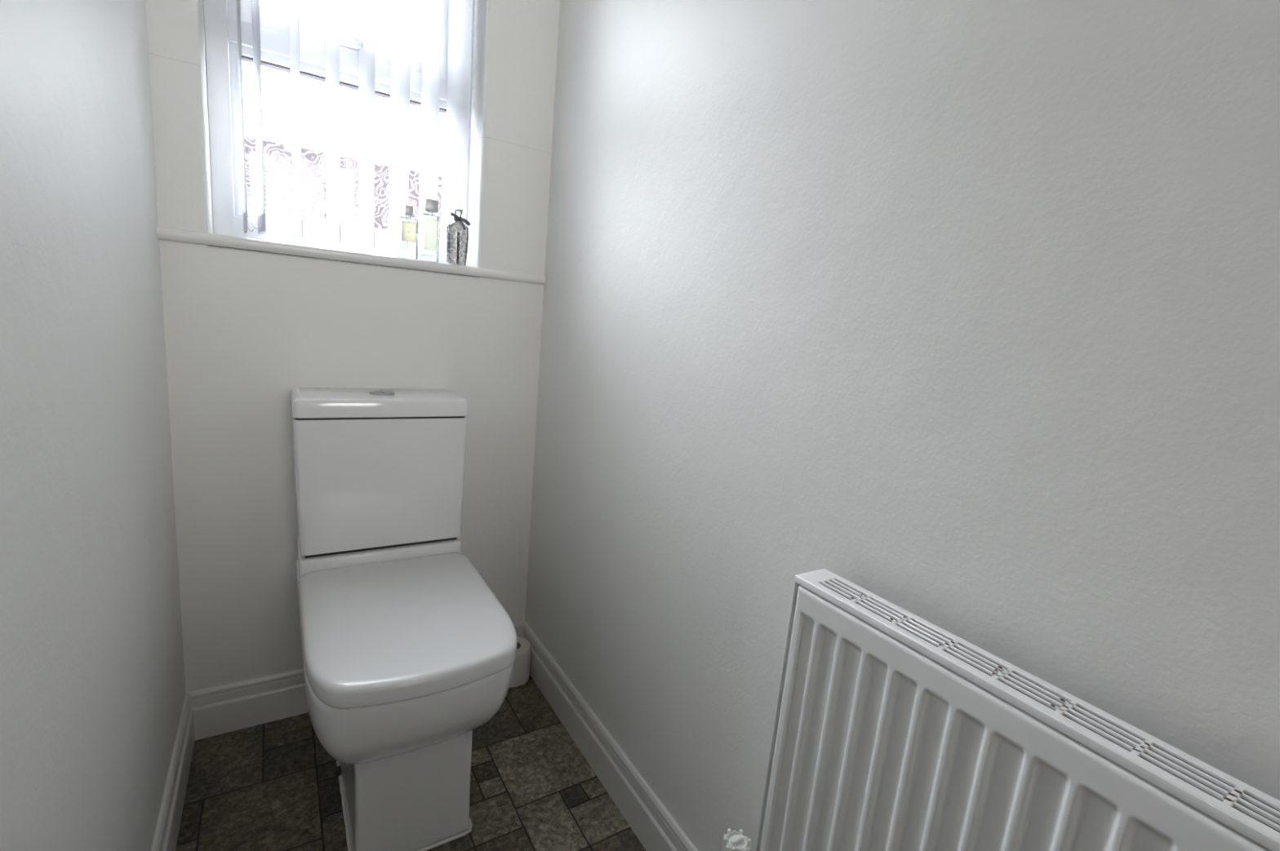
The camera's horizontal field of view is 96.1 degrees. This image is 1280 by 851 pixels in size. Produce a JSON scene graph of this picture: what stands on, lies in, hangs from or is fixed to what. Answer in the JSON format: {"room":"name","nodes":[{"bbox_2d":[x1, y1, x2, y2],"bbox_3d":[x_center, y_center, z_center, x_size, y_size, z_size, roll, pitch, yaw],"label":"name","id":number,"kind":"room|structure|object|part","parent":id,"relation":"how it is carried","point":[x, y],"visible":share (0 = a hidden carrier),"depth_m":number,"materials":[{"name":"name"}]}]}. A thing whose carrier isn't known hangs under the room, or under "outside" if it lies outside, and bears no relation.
{"room":"toilet room","nodes":[
{"label":"toilet room","id":0,"kind":"room"},
{"bbox_2d":[0,0,186,850],"bbox_3d":[-0.477,-0.266,0.298,0.100,2.400,1.900,-1,12,-32],"label":"wall","id":1,"kind":"structure","parent":0,"point":[92,679],"depth_m":0.66,"materials":[{"name":"white paint"}]},
{"bbox_2d":[151,693,195,850],"bbox_3d":[-0.556,0.841,0.573,0.013,0.119,1.800,-1,12,-32],"label":"baseboard","id":2,"kind":"structure","parent":1,"relation":"attached to","point":[167,828],"depth_m":1.11,"materials":[{"name":"white wood"}]},
{"bbox_2d":[145,0,559,692],"bbox_3d":[-0.664,-0.490,1.437,1.006,2.400,0.270,-1,12,-32],"label":"wall","id":3,"kind":"structure","parent":0,"point":[244,329],"depth_m":1.33,"materials":[{"name":"white paint"}]},
{"bbox_2d":[156,0,545,284],"bbox_3d":[-0.602,-0.855,1.322,0.802,0.952,0.198,-1,12,-32],"label":"window","id":4,"kind":"structure","parent":3,"relation":"in","point":[220,24],"depth_m":1.27,"materials":[{"name":"white paint"}]},
{"bbox_3d":[-0.661,-1.078,1.314,0.476,0.441,0.061,-1,12,-32],"label":"fanlight sash","id":5,"kind":"part","parent":4,"relation":"part of","materials":[{"name":"white plastic"}]},
{"bbox_3d":[-0.677,-0.878,1.348,0.548,0.929,0.065,-1,12,-32],"label":"frame","id":6,"kind":"part","parent":4,"relation":"part of","materials":[{"name":"white plastic"}]},
{"bbox_3d":[-0.633,-0.396,1.389,0.802,0.023,0.160,-1,12,-32],"label":"sill","id":7,"kind":"part","parent":4,"relation":"part of","materials":[{"name":"white paint"}]},
{"bbox_3d":[-0.652,-0.873,1.306,0.067,0.022,0.042,-1,12,-32],"label":"handle","id":8,"kind":"part","parent":4,"relation":"part of","materials":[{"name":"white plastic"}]},
{"bbox_2d":[236,0,472,259],"bbox_3d":[-0.634,-0.870,1.280,0.536,0.910,0.091,-1,12,-32],"label":"vertical blind","id":9,"kind":"object","parent":4,"relation":"attached to","point":[460,29],"visible":0.81,"depth_m":1.35,"materials":[{"name":"white fabric"}]},
{"bbox_3d":[-0.697,-0.457,1.390,0.431,0.038,0.004,-1,12,-32],"label":"bead chain","id":10,"kind":"part","parent":9,"relation":"part of","materials":[{"name":"grey"}]},
{"bbox_3d":[-0.634,-0.440,1.331,0.456,0.038,0.006,-1,12,-32],"label":"bead chain","id":11,"kind":"part","parent":9,"relation":"part of","materials":[{"name":"grey"}]},
{"bbox_2d":[398,204,417,259],"bbox_3d":[-0.546,-0.456,1.357,0.041,0.120,0.021,-1,12,-32],"label":"perfume bottle","id":12,"kind":"object","parent":4,"relation":"on","point":[410,229],"visible":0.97,"depth_m":1.35,"materials":[{"name":"clear glass"}]},
{"bbox_2d":[402,222,415,242],"bbox_3d":[-0.541,-0.454,1.349,0.029,0.042,0.001,-1,12,-32],"label":"print","id":13,"kind":"object","parent":12,"relation":"attached to","point":[408,228],"depth_m":1.35,"materials":[{"name":"beige paper"}]},
{"bbox_2d":[420,198,439,262],"bbox_3d":[-0.504,-0.467,1.382,0.040,0.142,0.029,-1,12,-32],"label":"perfume bottle","id":14,"kind":"object","parent":4,"relation":"on","point":[429,206],"visible":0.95,"depth_m":1.37,"materials":[{"name":"clear glass"}]},
{"bbox_2d":[446,208,471,265],"bbox_3d":[-0.449,-0.463,1.414,0.057,0.132,0.037,-1,12,-32],"label":"bottle","id":15,"kind":"object","parent":4,"relation":"on","point":[457,233],"visible":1,"depth_m":1.41,"materials":[{"name":"grey glass"}]},
{"bbox_3d":[-0.450,-0.445,1.419,0.053,0.092,0.035,-1,12,-32],"label":"sequin trim","id":16,"kind":"part","parent":15,"relation":"part of","materials":[{"name":"grey"}]},
{"bbox_2d":[453,208,462,217],"bbox_3d":[-0.444,-0.515,1.406,0.020,0.026,0.020,-1,12,-32],"label":"cap","id":17,"kind":"object","parent":15,"relation":"on","point":[455,210],"depth_m":1.40,"materials":[{"name":"silver metal"}]},
{"bbox_2d":[186,621,524,740],"bbox_3d":[-0.690,0.656,1.524,0.806,0.119,0.013,-1,12,-32],"label":"baseboard","id":18,"kind":"structure","parent":3,"relation":"attached to","point":[228,708],"depth_m":1.37,"materials":[{"name":"white wood"}]},
{"bbox_2d":[175,674,645,850],"bbox_3d":[-0.202,0.925,0.758,1.006,0.050,1.900,-1,12,-32],"label":"floor","id":19,"kind":"structure","parent":0,"point":[273,786],"depth_m":1.23,"materials":[{"name":"tile"}]},
{"bbox_2d":[290,387,517,850],"bbox_3d":[-0.501,0.374,1.189,0.352,0.827,0.649,-1,12,-32],"label":"toilet","id":20,"kind":"object","parent":19,"relation":"on","point":[408,651],"visible":1,"depth_m":1.12,"materials":[{"name":"white glazed ceramic"},{"name":"white plastic"},{"name":"chrome metal"}]},
{"bbox_3d":[-0.591,-0.054,1.316,0.352,0.040,0.175,-1,12,-32],"label":"cistern lid","id":21,"kind":"part","parent":20,"relation":"part of","materials":[{"name":"white ceramic"}]},
{"bbox_3d":[-0.451,0.367,1.113,0.348,0.035,0.472,-1,12,-32],"label":"seat lid","id":22,"kind":"part","parent":20,"relation":"part of","materials":[{"name":"white plastic"}]},
{"bbox_2d":[508,636,530,688],"bbox_3d":[-0.364,0.673,1.642,0.099,0.100,0.099,-1,12,-32],"label":"toilet roll","id":23,"kind":"object","parent":19,"relation":"on","point":[521,669],"visible":0.41,"depth_m":1.61,"materials":[{"name":"paper"}]},
{"bbox_2d":[524,0,1279,850],"bbox_3d":[0.290,-0.284,0.780,0.100,2.400,1.900,-1,12,-32],"label":"wall","id":24,"kind":"structure","parent":0,"point":[965,314],"depth_m":0.66,"materials":[{"name":"white paint"}]},
{"bbox_2d":[521,621,697,850],"bbox_3d":[0.115,0.825,0.995,0.013,0.119,1.800,-1,12,-32],"label":"baseboard","id":25,"kind":"structure","parent":24,"relation":"attached to","point":[653,825],"depth_m":1.28,"materials":[{"name":"white wood"}]},
{"bbox_2d":[720,568,1279,850],"bbox_3d":[0.331,0.599,0.568,0.092,0.751,0.691,-1,12,-32],"label":"radiator","id":26,"kind":"object","parent":24,"relation":"attached to","point":[893,731],"visible":1,"depth_m":0.55,"materials":[{"name":"white metal"}]},
{"bbox_2d":[851,594,1242,801],"bbox_3d":[0.368,0.240,0.462,0.020,0.001,0.466,-1,12,-32],"label":"radiator grille","id":27,"kind":"object","parent":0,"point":[1235,794],"depth_m":0.48,"materials":[{"name":"white metal"}]},
{"label":"outside","id":28,"kind":"structure","parent":0,"visible":0},
{"bbox_3d":[-3.862,-0.258,6.713,17.000,0.100,11.730,-1,12,-32],"label":"ground","id":29,"kind":"structure","parent":28,"visible":0},
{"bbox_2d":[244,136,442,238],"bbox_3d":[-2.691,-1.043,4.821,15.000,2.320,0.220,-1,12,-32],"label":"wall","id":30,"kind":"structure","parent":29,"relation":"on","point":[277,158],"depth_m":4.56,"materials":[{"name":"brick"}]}
]}

